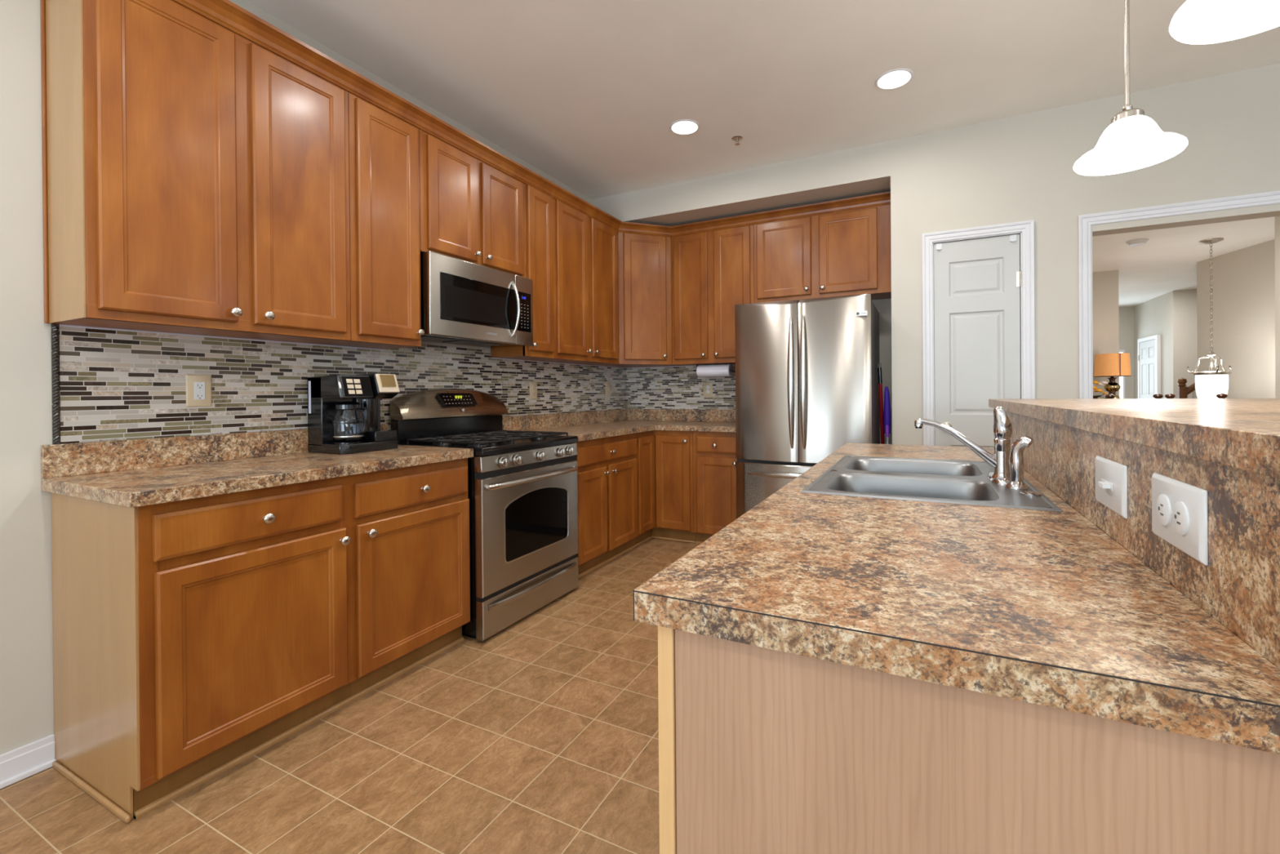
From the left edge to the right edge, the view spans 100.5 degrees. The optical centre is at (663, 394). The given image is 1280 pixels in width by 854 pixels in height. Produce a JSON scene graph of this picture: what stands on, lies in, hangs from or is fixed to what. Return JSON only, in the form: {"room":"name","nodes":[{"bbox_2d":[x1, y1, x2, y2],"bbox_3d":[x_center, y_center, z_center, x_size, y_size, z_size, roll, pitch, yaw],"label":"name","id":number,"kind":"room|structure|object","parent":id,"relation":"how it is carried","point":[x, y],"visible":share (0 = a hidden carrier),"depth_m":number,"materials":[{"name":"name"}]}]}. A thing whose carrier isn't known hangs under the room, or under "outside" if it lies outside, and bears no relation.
{"room":"kitchen","nodes":[
{"label":"kitchen","id":0,"kind":"room"},
{"bbox_2d":[0,0,618,754],"bbox_3d":[-2.109,-0.222,1.532,0.120,2.806,8.016,0,0,26],"label":"wall","id":1,"kind":"structure","parent":0,"point":[26,633],"depth_m":1.65,"materials":[{"name":"paint"}]},
{"bbox_2d":[0,733,56,789],"bbox_3d":[-2.838,1.145,-0.147,0.026,0.095,4.102,0,0,26],"label":"baseboard","id":2,"kind":"structure","parent":1,"relation":"attached to","point":[20,763],"depth_m":1.64,"materials":[{"name":"white wood"}]},
{"bbox_2d":[50,323,60,444],"bbox_3d":[-1.948,-0.033,1.704,0.015,0.390,0.016,0,0,26],"label":"trim","id":3,"kind":"structure","parent":1,"relation":"attached to","point":[54,327],"depth_m":1.70,"materials":[{"name":"grey"}]},
{"bbox_2d":[40,0,351,343],"bbox_3d":[-1.639,-0.777,1.979,0.335,1.095,0.819,0,0,26],"label":"upper cabinet","id":4,"kind":"object","parent":1,"relation":"attached to","point":[196,177],"visible":0.97,"depth_m":1.78,"materials":[{"name":"brown wood"}]},
{"bbox_2d":[172,0,890,237],"bbox_3d":[-0.555,-1.351,3.233,4.154,0.072,1.631,-1,0,-34],"label":"crown molding","id":5,"kind":"structure","parent":4,"relation":"attached to","point":[224,13],"depth_m":2.68,"materials":[{"name":"brown wood"}]},
{"bbox_2d":[58,324,626,444],"bbox_3d":[-1.146,-0.008,3.356,0.009,0.550,3.654,0,0,26],"label":"tile backsplash","id":6,"kind":"structure","parent":1,"relation":"attached to","point":[115,384],"depth_m":2.18,"materials":[{"name":"tile"}]},
{"bbox_2d":[185,373,211,407],"bbox_3d":[-1.780,-0.015,2.039,0.010,0.124,0.080,0,0,26],"label":"wall outlet","id":7,"kind":"object","parent":6,"relation":"attached to","point":[198,387],"visible":1,"depth_m":2.03,"materials":[{"name":"beige plastic"}]},
{"bbox_2d":[194,382,204,399],"bbox_3d":[-1.777,-0.015,2.038,0.002,0.068,0.034,0,0,26],"label":"socket","id":8,"kind":"object","parent":7,"relation":"attached to","point":[199,387],"depth_m":2.04,"materials":[{"name":"white plastic"}]},
{"bbox_2d":[529,381,537,399],"bbox_3d":[-0.925,-0.028,3.791,0.010,0.126,0.080,0,0,26],"label":"wall outlet","id":9,"kind":"object","parent":6,"relation":"attached to","point":[533,385],"visible":1,"depth_m":3.78,"materials":[{"name":"beige plastic"}]},
{"bbox_2d":[605,382,610,396],"bbox_3d":[-0.482,-0.043,4.691,0.016,0.126,0.080,0,0,26],"label":"wall switch","id":10,"kind":"object","parent":6,"relation":"attached to","point":[607,384],"visible":1,"depth_m":4.68,"materials":[{"name":"beige plastic"}]},
{"bbox_2d":[315,92,424,349],"bbox_3d":[-1.381,-0.781,2.510,0.335,1.095,0.358,0,0,26],"label":"upper cabinet","id":11,"kind":"object","parent":1,"relation":"attached to","point":[384,148],"visible":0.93,"depth_m":2.43,"materials":[{"name":"brown wood"}]},
{"bbox_2d":[419,128,524,276],"bbox_3d":[-1.137,-1.021,3.012,0.335,0.622,0.758,0,0,26],"label":"upper cabinet","id":12,"kind":"object","parent":1,"relation":"attached to","point":[471,211],"visible":0.75,"depth_m":2.88,"materials":[{"name":"brown wood"}]},
{"bbox_2d":[420,250,533,347],"bbox_3d":[-1.099,-0.500,3.003,0.393,0.414,0.765,0,0,26],"label":"microwave oven","id":13,"kind":"object","parent":12,"relation":"attached to","point":[463,302],"visible":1,"depth_m":2.86,"materials":[{"name":"silver metal"}]},
{"bbox_2d":[490,182,554,359],"bbox_3d":[-0.905,-0.788,3.485,0.335,1.095,0.289,0,0,26],"label":"upper cabinet","id":14,"kind":"object","parent":1,"relation":"attached to","point":[538,212],"visible":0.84,"depth_m":3.42,"materials":[{"name":"brown wood"}]},
{"bbox_2d":[524,198,617,364],"bbox_3d":[-0.657,-0.792,3.993,0.335,1.095,0.836,0,0,26],"label":"upper cabinet","id":15,"kind":"object","parent":1,"relation":"attached to","point":[585,266],"visible":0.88,"depth_m":3.86,"materials":[{"name":"brown wood"}]},
{"bbox_2d":[0,537,699,853],"bbox_3d":[1.378,1.205,1.112,6.900,0.100,10.500,0,0,26],"label":"floor","id":16,"kind":"structure","parent":0,"point":[540,735],"depth_m":1.65,"materials":[{"name":"tile"}]},
{"bbox_2d":[50,457,470,822],"bbox_3d":[-1.414,0.740,2.084,0.629,0.878,1.189,0,0,26],"label":"base cabinet","id":17,"kind":"object","parent":16,"relation":"on","point":[193,637],"visible":0.88,"depth_m":1.67,"materials":[{"name":"brown wood"}]},
{"bbox_2d":[40,423,473,507],"bbox_3d":[-1.427,0.227,2.083,0.615,0.144,1.200,0,0,26],"label":"countertop","id":18,"kind":"structure","parent":17,"relation":"on","point":[131,473],"depth_m":1.84,"materials":[{"name":"stone"}]},
{"bbox_2d":[307,373,399,454],"bbox_3d":[-1.415,0.082,2.442,0.270,0.352,0.270,0,0,26],"label":"coffee maker","id":19,"kind":"object","parent":18,"relation":"on","point":[344,411],"visible":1,"depth_m":2.36,"materials":[{"name":"black plastic"}]},
{"bbox_2d":[389,388,578,640],"bbox_3d":[-0.936,0.565,2.946,0.691,1.203,0.765,0,0,26],"label":"gas range","id":20,"kind":"object","parent":16,"relation":"on","point":[522,486],"visible":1,"depth_m":2.77,"materials":[{"name":"silver metal"}]},
{"bbox_2d":[397,435,577,456],"bbox_3d":[-0.945,0.269,2.948,0.606,0.038,0.765,0,0,26],"label":"cooktop","id":21,"kind":"object","parent":20,"relation":"in","point":[516,446],"depth_m":2.75,"materials":[{"name":"black metal"}]},
{"bbox_2d":[576,433,637,577],"bbox_3d":[-0.614,0.728,3.724,0.629,0.878,0.796,0,0,26],"label":"base cabinet","id":22,"kind":"object","parent":16,"relation":"on","point":[606,471],"visible":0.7,"depth_m":3.56,"materials":[{"name":"brown wood"}]},
{"bbox_2d":[502,408,735,441],"bbox_3d":[-0.122,0.210,3.961,1.317,0.144,1.671,0,0,26],"label":"countertop","id":23,"kind":"structure","parent":22,"relation":"on","point":[593,424],"depth_m":4.17,"materials":[{"name":"stone"}]},
{"bbox_2d":[631,430,696,548],"bbox_3d":[-0.121,0.719,4.410,0.915,0.873,0.865,0,0,26],"label":"base cabinet","id":24,"kind":"object","parent":16,"relation":"on","point":[664,458],"visible":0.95,"depth_m":4.13,"materials":[{"name":"brown wood"}]},
{"bbox_2d":[693,431,737,544],"bbox_3d":[0.521,0.717,4.228,0.395,0.878,0.629,0,0,26],"label":"base cabinet","id":25,"kind":"object","parent":16,"relation":"on","point":[714,455],"visible":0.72,"depth_m":3.99,"materials":[{"name":"brown wood"}]},
{"bbox_2d":[734,293,879,519],"bbox_3d":[1.043,0.259,3.801,0.886,1.778,0.867,0,0,26],"label":"refrigerator","id":26,"kind":"object","parent":16,"relation":"on","point":[806,379],"visible":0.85,"depth_m":3.47,"materials":[{"name":"grey metal"}]},
{"bbox_2d":[877,361,884,444],"bbox_3d":[1.563,0.459,3.761,0.065,1.370,0.266,0,0,26],"label":"broom","id":27,"kind":"object","parent":16,"relation":"on","point":[879,369],"visible":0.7,"depth_m":3.67,"materials":[{"name":"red plastic"}]},
{"bbox_2d":[883,386,891,444],"bbox_3d":[1.507,0.545,3.575,0.060,1.200,0.110,0,0,26],"label":"duster","id":28,"kind":"object","parent":16,"relation":"on","point":[886,411],"visible":0.61,"depth_m":3.58,"materials":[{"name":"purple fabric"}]},
{"bbox_2d":[657,626,1279,853],"bbox_3d":[0.731,0.723,1.515,0.606,0.872,2.116,0,0,26],"label":"base cabinet","id":29,"kind":"object","parent":16,"relation":"on","point":[762,750],"visible":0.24,"depth_m":0.57,"materials":[{"name":"brown wood"}]},
{"bbox_2d":[633,442,1279,754],"bbox_3d":[0.721,0.266,1.530,0.632,0.040,2.172,0,0,26],"label":"countertop","id":30,"kind":"structure","parent":29,"relation":"on","point":[1042,607],"depth_m":0.64,"materials":[{"name":"stone"}]},
{"bbox_2d":[801,455,1062,511],"bbox_3d":[0.774,0.331,1.601,0.544,0.187,0.818,0,0,26],"label":"sink","id":31,"kind":"object","parent":30,"relation":"in","point":[928,480],"visible":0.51,"depth_m":1.57,"materials":[{"name":"silver metal"}]},
{"bbox_2d":[914,405,1012,484],"bbox_3d":[0.862,0.137,1.534,0.248,0.210,0.170,0,0,26],"label":"kitchen faucet","id":32,"kind":"object","parent":31,"relation":"on","point":[1002,427],"visible":0.94,"depth_m":1.46,"materials":[{"name":"silver metal"}]},
{"bbox_2d":[1004,435,1033,489],"bbox_3d":[0.921,0.173,1.377,0.062,0.138,0.052,0,0,26],"label":"sprayer","id":33,"kind":"object","parent":31,"relation":"on","point":[1016,456],"visible":1,"depth_m":1.37,"materials":[{"name":"silver metal"}]},
{"bbox_2d":[994,410,1279,669],"bbox_3d":[1.496,0.609,1.193,1.052,1.088,2.243,0,0,26],"label":"backsplash","id":34,"kind":"structure","parent":16,"relation":"on","point":[1238,587],"depth_m":0.63,"materials":[{"name":"stone"}]},
{"bbox_2d":[1095,455,1127,518],"bbox_3d":[0.764,0.156,0.919,0.018,0.084,0.155,0,0,26],"label":"switch","id":35,"kind":"object","parent":34,"relation":"attached to","point":[1111,477],"visible":1,"depth_m":0.90,"materials":[{"name":"white plastic"}]},
{"bbox_2d":[988,398,1279,479],"bbox_3d":[1.603,0.044,1.149,1.313,0.038,2.400,0,0,26],"label":"countertop","id":36,"kind":"structure","parent":34,"relation":"on","point":[1242,433],"depth_m":0.80,"materials":[{"name":"stone"}]},
{"bbox_2d":[1151,472,1208,564],"bbox_3d":[0.651,0.152,0.677,0.010,0.086,0.150,0,0,26],"label":"bar outlet","id":37,"kind":"object","parent":34,"relation":"attached to","point":[1180,509],"visible":1,"depth_m":0.65,"materials":[{"name":"white plastic"}]},
{"bbox_2d":[1156,493,1171,525],"bbox_3d":[0.659,0.152,0.701,0.003,0.041,0.041,0,0,26],"label":"socket","id":38,"kind":"object","parent":37,"relation":"attached to","point":[1163,500],"depth_m":0.70,"materials":[{"name":"grey plastic"}]},
{"bbox_2d":[1172,501,1189,535],"bbox_3d":[0.637,0.152,0.655,0.003,0.041,0.041,0,0,26],"label":"socket","id":39,"kind":"object","parent":37,"relation":"attached to","point":[1180,509],"depth_m":0.65,"materials":[{"name":"grey plastic"}]},
{"bbox_2d":[246,0,1279,306],"bbox_3d":[3.563,-1.738,3.919,8.400,0.120,17.500,0,0,26],"label":"ceiling","id":40,"kind":"structure","parent":0,"point":[588,94],"depth_m":2.70,"materials":[{"name":"paint"}]},
{"bbox_2d":[669,119,699,135],"bbox_3d":[0.131,-1.646,3.281,0.188,0.006,0.188,0,0,26],"label":"recessed light","id":41,"kind":"object","parent":40,"relation":"in","point":[684,126],"visible":1,"depth_m":3.27,"materials":[{"name":"white"}]},
{"bbox_2d":[731,135,742,145],"bbox_3d":[0.476,-1.632,3.429,0.072,0.040,0.072,0,0,26],"label":"sprinkler","id":42,"kind":"object","parent":40,"relation":"attached to","point":[737,138],"visible":1,"depth_m":3.42,"materials":[{"name":"silver metal"}]},
{"bbox_2d":[875,68,913,89],"bbox_3d":[1.212,-1.653,2.794,0.188,0.006,0.188,0,0,26],"label":"recessed light","id":43,"kind":"object","parent":40,"relation":"in","point":[898,77],"visible":1,"depth_m":2.79,"materials":[{"name":"white"}]},
{"bbox_2d":[1073,0,1187,175],"bbox_3d":[1.482,-1.204,1.700,0.276,0.900,0.276,0,0,26],"label":"pendant light","id":44,"kind":"object","parent":40,"relation":"hanging from","point":[1133,140],"visible":1,"depth_m":1.70,"materials":[{"name":"white glass"}]},
{"bbox_2d":[1125,238,1148,246],"bbox_3d":[5.231,-1.675,5.868,0.190,0.047,0.190,0,0,26],"label":"smoke detector","id":45,"kind":"object","parent":40,"relation":"attached to","point":[1139,242],"visible":1,"depth_m":5.83,"materials":[{"name":"white plastic"}]},
{"bbox_2d":[1186,237,1231,398],"bbox_3d":[6.057,-0.779,5.849,0.363,1.851,0.361,0,0,26],"label":"dining chandelier","id":46,"kind":"object","parent":40,"relation":"hanging from","point":[1210,384],"visible":0.95,"depth_m":5.84,"materials":[{"name":"silver metal"}]},
{"bbox_2d":[1168,0,1279,44],"bbox_3d":[1.143,-1.199,1.003,0.276,0.900,0.276,0,0,26],"label":"pendant light","id":47,"kind":"object","parent":40,"relation":"hanging from","point":[1196,21],"visible":1,"depth_m":1.10,"materials":[{"name":"white glass"}]},
{"bbox_2d":[591,63,1279,444],"bbox_3d":[2.573,-0.265,3.331,6.720,2.806,0.676,0,0,26],"label":"wall","id":48,"kind":"structure","parent":0,"point":[1018,168],"depth_m":3.14,"materials":[{"name":"paint"}]},
{"bbox_2d":[593,231,679,368],"bbox_3d":[-0.214,-0.797,4.587,0.613,1.095,0.613,0,0,26],"label":"upper cabinet","id":49,"kind":"object","parent":48,"relation":"attached to","point":[644,261],"visible":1,"depth_m":4.38,"materials":[{"name":"brown wood"}]},
{"bbox_2d":[626,364,735,409],"bbox_3d":[0.263,-0.061,4.696,1.352,0.385,0.009,0,0,26],"label":"tile backsplash","id":50,"kind":"structure","parent":48,"relation":"attached to","point":[680,387],"depth_m":4.77,"materials":[{"name":"tile"}]},
{"bbox_2d":[702,382,712,396],"bbox_3d":[0.386,-0.043,4.627,0.088,0.128,0.010,0,0,26],"label":"wall outlet","id":51,"kind":"object","parent":50,"relation":"attached to","point":[707,386],"visible":1,"depth_m":4.62,"materials":[{"name":"beige plastic"}]},
{"bbox_2d":[671,224,754,365],"bbox_3d":[0.441,-0.802,4.421,0.706,1.095,0.335,0,0,26],"label":"upper cabinet","id":52,"kind":"object","parent":48,"relation":"attached to","point":[713,272],"visible":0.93,"depth_m":4.32,"materials":[{"name":"brown wood"}]},
{"bbox_2d":[696,363,732,377],"bbox_3d":[0.421,-0.201,4.406,0.308,0.106,0.099,0,0,26],"label":"paper towel roll","id":53,"kind":"object","parent":52,"relation":"attached to","point":[723,369],"visible":1,"depth_m":4.37,"materials":[{"name":"white paper"}]},
{"bbox_2d":[753,204,891,302],"bbox_3d":[1.207,-1.035,4.045,0.999,0.638,0.335,0,0,26],"label":"upper cabinet","id":54,"kind":"object","parent":48,"relation":"attached to","point":[846,252],"visible":0.79,"depth_m":3.91,"materials":[{"name":"brown wood"}]},
{"bbox_2d":[933,245,934,399],"bbox_3d":[1.965,0.087,3.349,0.476,2.110,0.030,0,0,26],"label":"trim","id":55,"kind":"structure","parent":48,"relation":"attached to","point":[933,246],"depth_m":3.44,"materials":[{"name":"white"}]},
{"bbox_2d":[933,234,1022,447],"bbox_3d":[1.930,0.087,3.266,0.469,2.088,0.103,0,0,26],"label":"door","id":56,"kind":"structure","parent":48,"relation":"in","point":[977,282],"depth_m":3.29,"materials":[{"name":"white wood"}]},
{"bbox_2d":[922,219,1035,445],"bbox_3d":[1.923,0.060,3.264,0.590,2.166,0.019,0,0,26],"label":"trim","id":57,"kind":"structure","parent":48,"relation":"attached to","point":[1027,228],"depth_m":3.24,"materials":[{"name":"white wood"}]},
{"bbox_2d":[1091,231,1093,398],"bbox_3d":[2.466,0.107,3.077,0.005,2.064,0.120,0,0,26],"label":"trim","id":58,"kind":"structure","parent":48,"relation":"attached to","point":[1091,232],"depth_m":3.02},
{"bbox_2d":[1077,191,1279,398],"bbox_3d":[3.300,0.054,2.592,2.049,2.160,0.019,0,0,26],"label":"trim","id":59,"kind":"structure","parent":48,"relation":"attached to","point":[1085,222],"depth_m":3.02,"materials":[{"name":"white wood"}]},
{"bbox_2d":[1092,270,1119,398],"bbox_3d":[5.516,-0.304,7.750,1.737,2.806,0.120,0,0,26],"label":"wall","id":60,"kind":"structure","parent":0,"point":[1105,309],"depth_m":7.38,"materials":[{"name":"paint"}]},
{"bbox_2d":[1118,306,1133,398],"bbox_3d":[8.733,-0.340,10.876,1.580,2.806,0.120,0,0,26],"label":"wall","id":61,"kind":"structure","parent":0,"point":[1126,313],"depth_m":10.56,"materials":[{"name":"paint"}]},
{"bbox_2d":[1119,349,1124,398],"bbox_3d":[9.061,-0.063,10.632,0.260,1.650,0.035,0,0,26],"label":"window","id":62,"kind":"structure","parent":61,"relation":"in","point":[1122,379],"depth_m":10.58,"materials":[{"name":"white"}]},
{"bbox_2d":[1133,289,1182,398],"bbox_3d":[8.971,-0.338,9.675,0.120,2.806,1.830,0,0,26],"label":"wall","id":63,"kind":"structure","parent":0,"point":[1162,315],"depth_m":9.16,"materials":[{"name":"paint"}]},
{"bbox_2d":[1137,334,1160,398],"bbox_3d":[8.918,0.001,9.776,0.063,2.110,0.940,0,0,26],"label":"door","id":64,"kind":"structure","parent":63,"relation":"in","point":[1148,348],"depth_m":9.71,"materials":[{"name":"white wood"}]},
{"bbox_2d":[1182,288,1197,398],"bbox_3d":[8.651,-0.327,7.456,2.370,2.806,2.700,0,0,26],"label":"wall","id":65,"kind":"structure","parent":0,"point":[1189,296],"depth_m":8.79,"materials":[{"name":"paint"}]},
{"bbox_2d":[1196,239,1275,398],"bbox_3d":[6.767,-0.306,5.689,0.126,2.806,2.432,0,0,10],"label":"wall","id":66,"kind":"structure","parent":0,"point":[1243,280],"depth_m":6.26,"materials":[{"name":"paint"}]},
{"bbox_2d":[1274,216,1279,398],"bbox_3d":[5.576,-0.289,3.288,1.284,2.806,2.990,0,0,26],"label":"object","id":67,"kind":"object","parent":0,"point":[1277,219],"visible":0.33,"depth_m":4.88,"materials":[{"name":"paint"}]},
{"bbox_3d":[5.887,1.143,8.648,8.400,0.100,7.000,0,0,26],"label":"floor","id":68,"kind":"structure","parent":0,"visible":0},
{"bbox_2d":[1105,393,1163,398],"bbox_3d":[4.890,0.552,5.608,0.460,1.121,0.490,0,0,26],"label":"dining chair","id":69,"kind":"object","parent":68,"relation":"on","point":[1157,395],"visible":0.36,"depth_m":5.35,"materials":[{"name":"brown wood"}]},
{"bbox_2d":[1177,377,1195,398],"bbox_3d":[8.475,-0.021,7.987,1.434,2.193,1.004,0,0,26],"label":"staircase","id":70,"kind":"structure","parent":68,"relation":"on","point":[1183,390],"depth_m":7.83,"materials":[{"name":"brown wood"}]},
{"bbox_2d":[1164,393,1227,398],"bbox_3d":[5.314,0.549,5.401,0.460,1.121,0.490,0,0,26],"label":"dining chair","id":71,"kind":"object","parent":68,"relation":"on","point":[1168,395],"visible":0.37,"depth_m":5.15,"materials":[{"name":"brown wood"}]},
{"bbox_3d":[5.573,0.623,7.178,1.170,0.955,0.430,0,0,26],"label":"sideboard","id":72,"kind":"object","parent":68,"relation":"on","visible":0},
{"bbox_2d":[1093,380,1107,398],"bbox_3d":[5.726,-0.019,7.054,0.307,0.328,0.257,-1,0,-26],"label":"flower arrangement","id":73,"kind":"object","parent":72,"relation":"on","point":[1101,383],"visible":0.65,"depth_m":6.99,"materials":[{"name":"orange plant"}]},
{"bbox_2d":[1093,352,1131,398],"bbox_3d":[5.897,-0.194,6.987,0.380,0.675,0.380,0,0,26],"label":"table lamp","id":74,"kind":"object","parent":72,"relation":"on","point":[1112,365],"visible":0.79,"depth_m":6.88,"materials":[{"name":"orange fabric"}]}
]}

